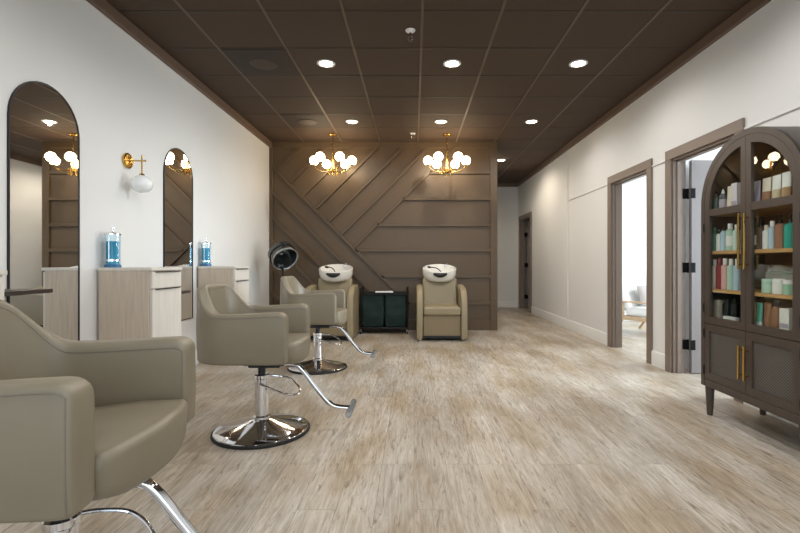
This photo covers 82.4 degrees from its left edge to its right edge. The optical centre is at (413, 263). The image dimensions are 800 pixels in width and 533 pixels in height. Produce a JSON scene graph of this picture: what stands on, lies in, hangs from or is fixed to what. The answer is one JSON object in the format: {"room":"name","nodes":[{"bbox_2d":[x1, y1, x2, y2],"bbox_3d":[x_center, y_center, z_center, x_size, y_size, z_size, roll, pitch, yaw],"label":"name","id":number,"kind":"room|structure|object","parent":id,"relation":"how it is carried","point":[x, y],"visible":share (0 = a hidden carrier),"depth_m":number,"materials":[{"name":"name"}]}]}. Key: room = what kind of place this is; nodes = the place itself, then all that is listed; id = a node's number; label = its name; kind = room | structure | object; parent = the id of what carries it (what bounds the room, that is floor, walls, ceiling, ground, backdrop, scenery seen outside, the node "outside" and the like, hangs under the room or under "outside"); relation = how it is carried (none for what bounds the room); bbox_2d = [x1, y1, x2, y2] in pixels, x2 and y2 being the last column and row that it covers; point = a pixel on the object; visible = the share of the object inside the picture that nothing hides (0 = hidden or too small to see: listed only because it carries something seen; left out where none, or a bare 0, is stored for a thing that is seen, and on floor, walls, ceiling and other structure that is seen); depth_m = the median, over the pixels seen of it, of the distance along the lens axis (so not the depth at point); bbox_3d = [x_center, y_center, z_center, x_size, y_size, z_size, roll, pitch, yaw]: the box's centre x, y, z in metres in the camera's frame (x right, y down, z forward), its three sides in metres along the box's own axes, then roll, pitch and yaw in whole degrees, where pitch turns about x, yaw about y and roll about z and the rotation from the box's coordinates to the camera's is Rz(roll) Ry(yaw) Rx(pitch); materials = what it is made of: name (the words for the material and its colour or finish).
{"room":"salon","nodes":[
{"label":"salon","id":0,"kind":"room"},
{"bbox_2d":[0,0,268,349],"bbox_3d":[-2.380,-0.435,4.250,0.120,3.015,13.940,0,0,0],"label":"wall","id":1,"kind":"structure","parent":0,"point":[122,98],"depth_m":3.71,"materials":[{"name":"white paint"}]},
{"bbox_2d":[4,289,52,296],"bbox_3d":[-2.179,0.156,2.385,0.242,0.022,0.470,0,0,0],"label":"shelf","id":2,"kind":"object","parent":1,"relation":"attached to","point":[7,292],"visible":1,"depth_m":2.44,"materials":[{"name":"brown wood"}]},
{"bbox_2d":[7,81,79,340],"bbox_3d":[-2.313,-0.278,2.880,0.011,1.700,0.554,0,0,0],"label":"arched mirror","id":3,"kind":"object","parent":1,"relation":"attached to","point":[43,135],"visible":0.93,"depth_m":2.85,"materials":[{"name":"grey mirror"}]},
{"bbox_2d":[122,153,152,192],"bbox_3d":[-2.220,-0.731,3.698,0.197,0.321,0.160,0,0,0],"label":"wall sconce","id":4,"kind":"object","parent":1,"relation":"attached to","point":[140,183],"visible":1,"depth_m":3.66,"materials":[{"name":"white glass"}]},
{"bbox_2d":[163,148,192,320],"bbox_3d":[-2.313,-0.278,4.500,0.011,1.700,0.554,0,0,0],"label":"arched mirror","id":5,"kind":"object","parent":1,"relation":"attached to","point":[177,170],"visible":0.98,"depth_m":4.53,"materials":[{"name":"grey mirror"}]},
{"bbox_2d":[86,0,271,146],"bbox_3d":[-2.297,-1.899,2.365,0.045,0.087,9.930,0,0,0],"label":"trim","id":6,"kind":"structure","parent":1,"relation":"attached to","point":[103,6],"depth_m":4.22,"materials":[{"name":"brown wood"}]},
{"bbox_2d":[181,290,190,293],"bbox_3d":[-2.179,0.261,4.003,0.242,0.022,0.465,0,0,0],"label":"shelf","id":7,"kind":"object","parent":1,"relation":"attached to","point":[182,291],"visible":0.29,"depth_m":4.15,"materials":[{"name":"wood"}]},
{"bbox_2d":[195,349,198,363],"bbox_3d":[-2.312,0.996,2.365,0.016,0.153,9.930,0,0,0],"label":"baseboard","id":8,"kind":"structure","parent":1,"relation":"attached to","point":[197,362],"depth_m":4.84,"materials":[{"name":"white paint"}]},
{"bbox_2d":[269,142,496,329],"bbox_3d":[-0.492,-0.435,7.403,3.656,3.015,0.174,0,0,0],"label":"wall","id":9,"kind":"structure","parent":0,"point":[388,217],"depth_m":7.35,"materials":[{"name":"brown paint"}]},
{"bbox_2d":[0,307,799,532],"bbox_3d":[1.580,1.102,4.250,8.040,0.060,13.940,0,0,0],"label":"floor","id":10,"kind":"structure","parent":0,"point":[532,423],"depth_m":2.60,"materials":[{"name":"brown wood"}]},
{"bbox_2d":[0,270,6,299],"bbox_3d":[-2.100,0.552,1.928,0.405,1.040,0.442,0,0,0],"label":"base cabinet","id":11,"kind":"object","parent":10,"relation":"on","point":[2,272],"visible":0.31,"depth_m":2.12,"materials":[{"name":"brown wood"}]},
{"bbox_2d":[0,299,198,532],"bbox_3d":[-0.871,0.588,1.293,0.940,0.969,0.672,0,0,-4],"label":"chair","id":12,"kind":"object","parent":10,"relation":"on","point":[83,422],"visible":1,"depth_m":1.22,"materials":[{"name":"beige leather"}]},
{"bbox_2d":[92,399,187,500],"bbox_3d":[-0.972,0.513,1.286,0.560,0.151,0.476,0,0,-4],"label":"seat cushion","id":13,"kind":"object","parent":12,"relation":"on","point":[135,439],"depth_m":1.22,"materials":[{"name":"beige leather"}]},
{"bbox_2d":[98,267,181,339],"bbox_3d":[-2.100,0.552,3.548,0.405,1.040,0.442,0,0,0],"label":"base cabinet","id":14,"kind":"object","parent":10,"relation":"on","point":[134,302],"visible":0.62,"depth_m":3.33,"materials":[{"name":"brown wood"}]},
{"bbox_2d":[104,227,121,267],"bbox_3d":[-2.247,-0.118,3.410,0.112,0.299,0.112,0,0,0],"label":"jar","id":15,"kind":"object","parent":14,"relation":"on","point":[112,259],"visible":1,"depth_m":3.37,"materials":[{"name":"blue glass"}]},
{"bbox_2d":[105,235,119,261],"bbox_3d":[-2.247,-0.107,3.409,0.094,0.196,0.094,0,0,0],"label":"liquid","id":16,"kind":"object","parent":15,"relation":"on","point":[112,247],"depth_m":3.38,"materials":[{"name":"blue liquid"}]},
{"bbox_2d":[198,266,249,363],"bbox_3d":[-2.100,0.552,5.088,0.405,1.040,0.442,0,0,0],"label":"base cabinet","id":17,"kind":"object","parent":10,"relation":"on","point":[236,277],"visible":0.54,"depth_m":4.87,"materials":[{"name":"brown wood"}]},
{"bbox_2d":[200,239,211,265],"bbox_3d":[-2.250,-0.118,4.945,0.112,0.299,0.112,0,0,0],"label":"jar","id":18,"kind":"object","parent":17,"relation":"on","point":[206,252],"visible":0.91,"depth_m":4.91,"materials":[{"name":"blue plastic"}]},
{"bbox_2d":[196,283,356,449],"bbox_3d":[-0.852,0.602,2.921,0.940,0.941,0.672,0,0,0],"label":"chair","id":19,"kind":"object","parent":10,"relation":"on","point":[230,331],"visible":1,"depth_m":2.71,"materials":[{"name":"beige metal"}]},
{"bbox_2d":[286,333,310,363],"bbox_3d":[-0.954,0.541,2.920,0.560,0.151,0.476,0,0,0],"label":"seat cushion","id":20,"kind":"object","parent":19,"relation":"on","point":[298,343],"depth_m":2.80,"materials":[{"name":"beige leather"}]},
{"bbox_2d":[268,241,297,276],"bbox_3d":[-1.915,0.377,6.638,0.518,1.389,0.520,0,0,-42],"label":"dryer","id":21,"kind":"object","parent":10,"relation":"on","point":[282,255],"visible":0.7,"depth_m":6.65,"materials":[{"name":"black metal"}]},
{"bbox_2d":[280,276,375,374],"bbox_3d":[-0.865,0.602,4.680,0.940,0.941,0.672,0,0,0],"label":"chair","id":22,"kind":"object","parent":10,"relation":"on","point":[328,309],"visible":0.94,"depth_m":4.49,"materials":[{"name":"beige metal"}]},
{"bbox_2d":[310,308,346,324],"bbox_3d":[-0.967,0.541,4.680,0.560,0.151,0.476,0,0,0],"label":"seat cushion","id":23,"kind":"object","parent":22,"relation":"on","point":[341,312],"depth_m":4.52,"materials":[{"name":"beige leather"}]},
{"bbox_2d":[306,263,358,341],"bbox_3d":[-1.185,0.534,6.723,0.696,1.075,0.984,0,0,0],"label":"shampoo chair","id":24,"kind":"object","parent":10,"relation":"on","point":[333,276],"visible":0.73,"depth_m":6.70,"materials":[{"name":"beige leather"}]},
{"bbox_2d":[319,263,352,281],"bbox_3d":[-1.185,0.137,6.932,0.516,0.280,0.554,0,0,0],"label":"basin","id":25,"kind":"object","parent":24,"relation":"in","point":[333,272],"depth_m":6.82,"materials":[{"name":"white ceramic"}]},
{"bbox_2d":[359,287,408,333],"bbox_3d":[-0.455,0.722,7.100,0.742,0.699,0.389,0,0,0],"label":"cart","id":26,"kind":"object","parent":10,"relation":"on","point":[378,308],"visible":1,"depth_m":6.95,"materials":[{"name":"black metal"}]},
{"bbox_2d":[416,263,467,341],"bbox_3d":[0.385,0.534,6.723,0.696,1.075,0.984,0,0,0],"label":"shampoo chair","id":27,"kind":"object","parent":10,"relation":"on","point":[441,304],"visible":1,"depth_m":6.33,"materials":[{"name":"beige leather"}]},
{"bbox_2d":[422,263,455,281],"bbox_3d":[0.385,0.137,6.932,0.516,0.280,0.554,0,0,0],"label":"basin","id":28,"kind":"object","parent":27,"relation":"in","point":[433,272],"depth_m":6.81,"materials":[{"name":"white ceramic"}]},
{"bbox_2d":[423,304,460,315],"bbox_3d":[0.385,0.655,6.535,0.516,0.123,0.600,0,0,0],"label":"seat cushion","id":29,"kind":"object","parent":27,"relation":"on","point":[428,309],"depth_m":6.24,"materials":[{"name":"beige leather"}]},
{"bbox_2d":[622,276,645,328],"bbox_3d":[3.606,0.647,7.079,0.684,0.870,0.850,0,0,-30],"label":"lounge chair","id":30,"kind":"object","parent":10,"relation":"on","point":[631,303],"visible":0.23,"depth_m":7.13,"materials":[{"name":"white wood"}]},
{"bbox_2d":[622,276,641,310],"bbox_3d":[3.468,0.477,7.318,0.560,0.530,0.297,0,0,-30],"label":"cushion","id":31,"kind":"object","parent":30,"relation":"on","point":[629,283],"depth_m":7.21,"materials":[{"name":"white fabric"}]},
{"bbox_2d":[626,306,645,316],"bbox_3d":[3.655,0.742,6.994,0.550,0.140,0.560,0,0,-30],"label":"seat cushion","id":32,"kind":"object","parent":30,"relation":"on","point":[632,311],"depth_m":6.96,"materials":[{"name":"white fabric"}]},
{"bbox_2d":[636,286,645,305],"bbox_3d":[3.633,0.510,7.170,0.337,0.326,0.158,0,0,-30],"label":"throw pillow","id":33,"kind":"object","parent":30,"relation":"on","point":[641,290],"visible":0.58,"depth_m":7.10,"materials":[{"name":"white fabric"}]},
{"bbox_2d":[701,126,799,439],"bbox_3d":[2.268,0.120,2.840,0.484,1.903,0.880,0,0,0],"label":"display cabinet","id":34,"kind":"object","parent":10,"relation":"on","point":[758,366],"visible":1,"depth_m":2.86,"materials":[{"name":"brown wood"}]},
{"bbox_2d":[712,259,716,288],"bbox_3d":[2.125,0.076,3.226,0.044,0.205,0.044,0,0,0],"label":"bottle","id":35,"kind":"object","parent":34,"relation":"on","point":[714,260],"visible":0.74,"depth_m":3.21,"materials":[{"name":"beige plastic"}]},
{"bbox_2d":[712,228,717,250],"bbox_3d":[2.125,-0.168,3.226,0.040,0.165,0.040,0,0,0],"label":"bottle","id":36,"kind":"object","parent":34,"relation":"on","point":[714,233],"visible":0.74,"depth_m":3.22,"materials":[{"name":"green plastic"}]},
{"bbox_2d":[712,192,718,208],"bbox_3d":[2.125,-0.429,3.212,0.059,0.150,0.060,0,0,0],"label":"bottle","id":37,"kind":"object","parent":34,"relation":"on","point":[715,201],"visible":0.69,"depth_m":3.19,"materials":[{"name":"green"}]},
{"bbox_2d":[716,229,720,250],"bbox_3d":[2.125,-0.161,3.180,0.040,0.150,0.040,0,0,0],"label":"bottle","id":38,"kind":"object","parent":34,"relation":"on","point":[719,230],"visible":0.73,"depth_m":3.17,"materials":[{"name":"white plastic"}]},
{"bbox_2d":[716,258,721,288],"bbox_3d":[2.125,0.072,3.175,0.048,0.212,0.048,0,0,0],"label":"bottle","id":39,"kind":"object","parent":34,"relation":"on","point":[718,267],"visible":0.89,"depth_m":3.16,"materials":[{"name":"red plastic"}]},
{"bbox_2d":[714,299,724,317],"bbox_3d":[2.150,0.319,3.220,0.065,0.125,0.065,0,0,0],"label":"jar","id":40,"kind":"object","parent":34,"relation":"on","point":[718,303],"visible":0.86,"depth_m":3.20,"materials":[{"name":"beige plastic"}]},
{"bbox_2d":[720,226,725,250],"bbox_3d":[2.125,-0.172,3.134,0.044,0.172,0.044,0,0,0],"label":"bottle","id":41,"kind":"object","parent":34,"relation":"on","point":[723,232],"visible":0.88,"depth_m":3.12,"materials":[{"name":"blue plastic"}]},
{"bbox_2d":[719,189,726,207],"bbox_3d":[2.125,-0.431,3.140,0.050,0.155,0.051,0,0,0],"label":"bottle","id":42,"kind":"object","parent":34,"relation":"on","point":[723,197],"visible":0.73,"depth_m":3.12,"materials":[{"name":"grey plastic"}]},
{"bbox_2d":[721,258,727,289],"bbox_3d":[2.125,0.072,3.121,0.048,0.212,0.048,0,0,0],"label":"bottle","id":43,"kind":"object","parent":34,"relation":"on","point":[725,260],"visible":0.89,"depth_m":3.11,"materials":[{"name":"pink plastic"}]},
{"bbox_2d":[722,299,729,317],"bbox_3d":[2.160,0.314,3.152,0.055,0.135,0.056,0,0,0],"label":"bottle","id":44,"kind":"object","parent":34,"relation":"on","point":[725,306],"visible":0.78,"depth_m":3.14,"materials":[{"name":"black plastic"}]},
{"bbox_2d":[727,186,730,205],"bbox_3d":[2.125,-0.436,3.069,0.042,0.165,0.044,0,0,41],"label":"tube","id":45,"kind":"object","parent":34,"relation":"on","point":[729,187],"visible":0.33,"depth_m":3.07,"materials":[{"name":"brown plastic"}]},
{"bbox_2d":[726,224,733,250],"bbox_3d":[2.125,-0.176,3.069,0.054,0.180,0.055,0,0,0],"label":"bottle","id":46,"kind":"object","parent":34,"relation":"on","point":[729,232],"visible":0.8,"depth_m":3.06,"materials":[{"name":"green plastic"}]},
{"bbox_2d":[727,259,733,289],"bbox_3d":[2.125,0.074,3.062,0.048,0.208,0.048,0,0,0],"label":"bottle","id":47,"kind":"object","parent":34,"relation":"on","point":[731,261],"visible":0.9,"depth_m":3.05,"materials":[{"name":"green plastic"}]},
{"bbox_2d":[723,316,739,320],"bbox_3d":[2.107,0.368,3.038,0.031,0.026,0.120,0,0,0],"label":"product box","id":48,"kind":"object","parent":34,"relation":"in","point":[724,317],"visible":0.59,"depth_m":3.01,"materials":[{"name":"white cardboard"}]},
{"bbox_2d":[730,298,739,317],"bbox_3d":[2.160,0.309,3.075,0.055,0.145,0.056,0,0,0],"label":"bottle","id":49,"kind":"object","parent":34,"relation":"on","point":[734,306],"visible":0.78,"depth_m":3.06,"materials":[{"name":"black plastic"}]},
{"bbox_2d":[731,183,740,205],"bbox_3d":[2.125,-0.440,3.001,0.051,0.172,0.052,0,0,0],"label":"product box","id":50,"kind":"object","parent":34,"relation":"on","point":[735,187],"visible":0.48,"depth_m":2.98,"materials":[{"name":"white cardboard"}]},
{"bbox_2d":[733,259,740,290],"bbox_3d":[2.125,0.074,3.003,0.048,0.208,0.048,0,0,0],"label":"bottle","id":51,"kind":"object","parent":34,"relation":"on","point":[736,272],"visible":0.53,"depth_m":2.99,"materials":[{"name":"blue plastic"}]},
{"bbox_2d":[733,225,740,249],"bbox_3d":[2.125,-0.170,3.007,0.048,0.168,0.048,0,0,0],"label":"bottle","id":52,"kind":"object","parent":34,"relation":"on","point":[735,230],"visible":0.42,"depth_m":2.99,"materials":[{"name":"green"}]},
{"bbox_2d":[712,288,792,299],"bbox_3d":[2.292,0.190,2.840,0.409,0.022,0.831,0,0,0],"label":"shelf","id":53,"kind":"object","parent":34,"relation":"attached to","point":[756,291],"depth_m":2.80,"materials":[{"name":"brown wood"}]},
{"bbox_2d":[712,248,792,253],"bbox_3d":[2.292,-0.074,2.840,0.409,0.022,0.831,0,0,0],"label":"shelf","id":54,"kind":"object","parent":34,"relation":"attached to","point":[780,250],"depth_m":2.77,"materials":[{"name":"brown wood"}]},
{"bbox_2d":[713,204,792,216],"bbox_3d":[2.292,-0.342,2.840,0.409,0.022,0.831,0,0,0],"label":"shelf","id":55,"kind":"object","parent":34,"relation":"attached to","point":[785,210],"depth_m":2.98,"materials":[{"name":"brown wood"}]},
{"bbox_2d":[754,302,755,323],"bbox_3d":[2.125,0.311,2.860,0.030,0.140,0.030,0,0,43],"label":"tube","id":56,"kind":"object","parent":34,"relation":"in","point":[754,302],"visible":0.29,"depth_m":2.84,"materials":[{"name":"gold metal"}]},
{"bbox_2d":[754,222,756,248],"bbox_3d":[2.125,-0.173,2.848,0.044,0.175,0.044,0,0,0],"label":"bottle","id":57,"kind":"object","parent":34,"relation":"on","point":[755,226],"visible":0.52,"depth_m":2.83,"materials":[{"name":"brown"}]},
{"bbox_2d":[754,180,761,201],"bbox_3d":[2.125,-0.431,2.835,0.051,0.155,0.054,0,0,41],"label":"tube","id":58,"kind":"object","parent":34,"relation":"on","point":[757,184],"visible":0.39,"depth_m":2.81,"materials":[{"name":"grey plastic"}]},
{"bbox_2d":[756,302,762,325],"bbox_3d":[2.125,0.311,2.810,0.038,0.140,0.040,0,0,42],"label":"tube","id":59,"kind":"object","parent":34,"relation":"in","point":[759,306],"visible":0.89,"depth_m":2.80,"materials":[{"name":"teal plastic"}]},
{"bbox_2d":[756,219,763,248],"bbox_3d":[2.125,-0.178,2.800,0.044,0.185,0.044,0,0,0],"label":"bottle","id":60,"kind":"object","parent":34,"relation":"on","point":[760,228],"visible":0.86,"depth_m":2.79,"materials":[{"name":"brown plastic"}]},
{"bbox_2d":[762,225,768,248],"bbox_3d":[2.125,-0.158,2.754,0.042,0.145,0.042,0,0,0],"label":"bottle","id":61,"kind":"object","parent":34,"relation":"on","point":[765,231],"visible":0.73,"depth_m":2.75,"materials":[{"name":"white plastic"}]},
{"bbox_2d":[761,279,771,292],"bbox_3d":[2.130,0.136,2.746,0.069,0.085,0.069,0,0,0],"label":"jar","id":62,"kind":"object","parent":34,"relation":"on","point":[766,284],"visible":0.78,"depth_m":2.73,"materials":[{"name":"green plastic"}]},
{"bbox_2d":[762,177,771,199],"bbox_3d":[2.125,-0.434,2.751,0.046,0.160,0.068,0,0,0],"label":"product box","id":63,"kind":"object","parent":34,"relation":"on","point":[767,184],"visible":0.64,"depth_m":2.73,"materials":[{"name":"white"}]},
{"bbox_2d":[764,302,771,326],"bbox_3d":[2.125,0.309,2.745,0.042,0.145,0.044,0,0,41],"label":"tube","id":64,"kind":"object","parent":34,"relation":"in","point":[767,306],"visible":0.72,"depth_m":2.73,"materials":[{"name":"brown plastic"}]},
{"bbox_2d":[768,221,774,248],"bbox_3d":[2.125,-0.168,2.708,0.046,0.165,0.046,0,0,0],"label":"bottle","id":65,"kind":"object","parent":34,"relation":"on","point":[772,223],"visible":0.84,"depth_m":2.70,"materials":[{"name":"blue"}]},
{"bbox_2d":[770,300,781,327],"bbox_3d":[2.125,0.299,2.674,0.063,0.165,0.064,0,0,0],"label":"bottle","id":66,"kind":"object","parent":34,"relation":"on","point":[774,317],"visible":0.71,"depth_m":2.66,"materials":[{"name":"brown plastic"}]},
{"bbox_2d":[771,174,781,197],"bbox_3d":[2.125,-0.435,2.677,0.044,0.162,0.066,0,0,0],"label":"product box","id":67,"kind":"object","parent":34,"relation":"on","point":[776,180],"visible":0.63,"depth_m":2.66,"materials":[{"name":"beige cardboard"}]},
{"bbox_2d":[765,265,792,279],"bbox_3d":[2.290,0.094,2.811,0.110,0.168,0.322,0,0,0],"label":"towel","id":68,"kind":"object","parent":34,"relation":"on","point":[774,271],"visible":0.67,"depth_m":2.82,"materials":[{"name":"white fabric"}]},
{"bbox_2d":[774,215,784,248],"bbox_3d":[2.125,-0.183,2.649,0.059,0.195,0.060,0,0,0],"label":"bottle","id":69,"kind":"object","parent":34,"relation":"on","point":[778,228],"visible":0.88,"depth_m":2.63,"materials":[{"name":"orange plastic"}]},
{"bbox_2d":[772,279,786,293],"bbox_3d":[2.130,0.134,2.665,0.069,0.088,0.069,0,0,0],"label":"jar","id":70,"kind":"object","parent":34,"relation":"on","point":[777,284],"visible":0.8,"depth_m":2.64,"materials":[{"name":"white plastic"}]},
{"bbox_2d":[779,308,792,330],"bbox_3d":[2.125,0.319,2.591,0.056,0.125,0.068,0,0,0],"label":"product box","id":71,"kind":"object","parent":34,"relation":"in","point":[785,314],"visible":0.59,"depth_m":2.58,"materials":[{"name":"white cardboard"}]},
{"bbox_2d":[781,171,792,196],"bbox_3d":[2.125,-0.437,2.605,0.044,0.166,0.066,0,0,0],"label":"product box","id":72,"kind":"object","parent":34,"relation":"on","point":[786,190],"visible":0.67,"depth_m":2.59,"materials":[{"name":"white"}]},
{"bbox_2d":[783,280,792,294],"bbox_3d":[2.130,0.136,2.586,0.069,0.085,0.069,0,0,0],"label":"jar","id":73,"kind":"object","parent":34,"relation":"on","point":[787,284],"visible":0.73,"depth_m":2.57,"materials":[{"name":"green plastic"}]},
{"bbox_2d":[784,214,792,247],"bbox_3d":[2.125,-0.181,2.579,0.059,0.190,0.060,0,0,0],"label":"bottle","id":74,"kind":"object","parent":34,"relation":"on","point":[788,228],"visible":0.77,"depth_m":2.57,"materials":[{"name":"teal plastic"}]},
{"bbox_2d":[106,0,750,182],"bbox_3d":[1.580,-1.966,4.250,8.040,0.054,13.940,0,0,0],"label":"ceiling","id":75,"kind":"structure","parent":0,"point":[515,56],"depth_m":4.27,"materials":[{"name":"wood"}]},
{"bbox_2d":[221,50,300,75],"bbox_3d":[-1.460,-1.931,4.435,0.586,0.014,0.580,0,0,0],"label":"ceiling panel","id":76,"kind":"object","parent":75,"relation":"attached to","point":[248,62],"visible":1,"depth_m":4.40,"materials":[{"name":"brown"}]},
{"bbox_2d":[280,115,331,127],"bbox_3d":[-1.460,-1.931,6.257,0.586,0.014,0.580,0,0,0],"label":"ceiling panel","id":77,"kind":"object","parent":75,"relation":"attached to","point":[294,121],"visible":1,"depth_m":6.21,"materials":[{"name":"brown"}]},
{"bbox_2d":[317,59,334,67],"bbox_3d":[-0.855,-1.938,4.440,0.176,0.009,0.176,0,0,0],"label":"recessed light","id":78,"kind":"object","parent":75,"relation":"in","point":[324,63],"visible":1,"depth_m":4.43,"materials":[{"name":"white plastic"}]},
{"bbox_2d":[309,133,355,175],"bbox_3d":[-1.218,-1.631,6.870,0.706,0.625,0.630,0,0,0],"label":"chandelier","id":79,"kind":"object","parent":75,"relation":"hanging from","point":[319,157],"visible":1,"depth_m":6.83,"materials":[{"name":"white glass"}]},
{"bbox_2d":[345,120,357,123],"bbox_3d":[-0.850,-1.938,6.260,0.176,0.009,0.176,0,0,0],"label":"recessed light","id":80,"kind":"object","parent":75,"relation":"in","point":[346,121],"visible":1,"depth_m":6.25,"materials":[{"name":"white"}]},
{"bbox_2d":[405,28,414,41],"bbox_3d":[-0.030,-1.897,3.810,0.084,0.091,0.084,0,0,0],"label":"sprinkler","id":81,"kind":"object","parent":75,"relation":"attached to","point":[410,31],"visible":1,"depth_m":3.80,"materials":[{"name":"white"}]},
{"bbox_2d":[435,120,446,123],"bbox_3d":[0.370,-1.938,6.260,0.176,0.009,0.176,0,0,0],"label":"recessed light","id":82,"kind":"object","parent":75,"relation":"in","point":[436,121],"visible":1,"depth_m":6.25,"materials":[{"name":"white"}]},
{"bbox_2d":[424,133,469,175],"bbox_3d":[0.496,-1.631,6.870,0.706,0.625,0.630,0,0,0],"label":"chandelier","id":83,"kind":"object","parent":75,"relation":"hanging from","point":[438,156],"visible":1,"depth_m":6.83,"materials":[{"name":"white glass"}]},
{"bbox_2d":[443,59,460,67],"bbox_3d":[0.370,-1.938,4.440,0.176,0.009,0.176,0,0,0],"label":"recessed light","id":84,"kind":"object","parent":75,"relation":"in","point":[452,63],"visible":1,"depth_m":4.43,"materials":[{"name":"white"}]},
{"bbox_2d":[525,120,537,123],"bbox_3d":[1.610,-1.938,6.260,0.176,0.009,0.176,0,0,0],"label":"recessed light","id":85,"kind":"object","parent":75,"relation":"in","point":[527,121],"visible":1,"depth_m":6.25,"materials":[{"name":"white"}]},
{"bbox_2d":[569,59,587,67],"bbox_3d":[1.597,-1.938,4.440,0.176,0.009,0.176,0,0,0],"label":"recessed light","id":86,"kind":"object","parent":75,"relation":"in","point":[581,62],"visible":1,"depth_m":4.43,"materials":[{"name":"white"}]},
{"bbox_2d":[497,187,529,306],"bbox_3d":[1.640,-0.435,11.160,7.920,3.015,0.120,0,0,0],"label":"wall","id":87,"kind":"structure","parent":0,"point":[507,197],"depth_m":11.10,"materials":[{"name":"white paint"}]},
{"bbox_2d":[497,183,516,186],"bbox_3d":[1.911,-1.899,11.078,1.149,0.087,0.045,0,0,0],"label":"trim","id":88,"kind":"structure","parent":87,"relation":"attached to","point":[498,184],"depth_m":11.05,"materials":[{"name":"brown"}]},
{"bbox_2d":[497,301,517,306],"bbox_3d":[1.925,0.996,11.092,1.178,0.153,0.016,0,0,0],"label":"baseboard","id":89,"kind":"structure","parent":87,"relation":"attached to","point":[499,303],"depth_m":11.08,"materials":[{"name":"white paint"}]},
{"bbox_2d":[622,176,645,320],"bbox_3d":[4.125,-0.435,8.554,2.950,3.015,0.132,0,0,0],"label":"wall","id":90,"kind":"structure","parent":0,"point":[633,192],"depth_m":8.50,"materials":[{"name":"white paint"}]},
{"bbox_2d":[518,0,799,353],"bbox_3d":[2.590,-0.435,4.250,0.120,3.015,13.940,0,0,0],"label":"wall","id":91,"kind":"structure","parent":0,"point":[751,73],"depth_m":4.83,"materials":[{"name":"white paint"}]},
{"bbox_2d":[519,211,531,312],"bbox_3d":[3.007,-0.021,10.380,0.997,2.185,1.160,0,0,0],"label":"door","id":92,"kind":"structure","parent":91,"relation":"in","point":[528,216],"depth_m":10.84,"materials":[{"name":"brown paint"}]},
{"bbox_2d":[567,150,567,318],"bbox_3d":[2.523,-0.467,7.505,0.014,2.778,0.030,0,0,0],"label":"trim","id":93,"kind":"structure","parent":91,"relation":"attached to","point":[567,150],"depth_m":7.49,"materials":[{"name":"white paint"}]},
{"bbox_2d":[607,158,652,363],"bbox_3d":[2.579,-0.021,5.385,0.142,2.185,1.090,0,0,0],"label":"door frame","id":94,"kind":"structure","parent":91,"relation":"in","point":[615,182],"depth_m":5.82,"materials":[{"name":"brown paint"}]},
{"bbox_2d":[517,0,771,186],"bbox_3d":[2.507,-1.899,4.250,0.045,0.087,13.700,0,0,0],"label":"trim","id":95,"kind":"structure","parent":91,"relation":"attached to","point":[752,6],"depth_m":4.44,"materials":[{"name":"brown wood"}]},
{"bbox_2d":[518,301,798,426],"bbox_3d":[2.522,0.996,4.250,0.016,0.153,13.700,0,0,0],"label":"baseboard","id":96,"kind":"structure","parent":91,"relation":"attached to","point":[657,358],"depth_m":6.58,"materials":[{"name":"white paint"}]},
{"bbox_2d":[567,105,799,200],"bbox_3d":[2.523,-1.027,2.450,0.014,0.018,10.100,0,0,0],"label":"trim","id":97,"kind":"structure","parent":91,"relation":"attached to","point":[798,106],"depth_m":3.34,"materials":[{"name":"white paint"}]},
{"bbox_2d":[665,118,744,403],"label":"door","id":98,"kind":"structure","parent":91,"relation":"in","point":[676,193],"depth_m":4.45,"materials":[{"name":"brown paint"}]},
{"bbox_2d":[686,147,721,367],"bbox_3d":[4.125,-0.435,4.720,2.950,3.015,0.120,0,0,0],"label":"wall partition","id":99,"kind":"structure","parent":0,"point":[710,155],"depth_m":4.66,"materials":[{"name":"white paint"}]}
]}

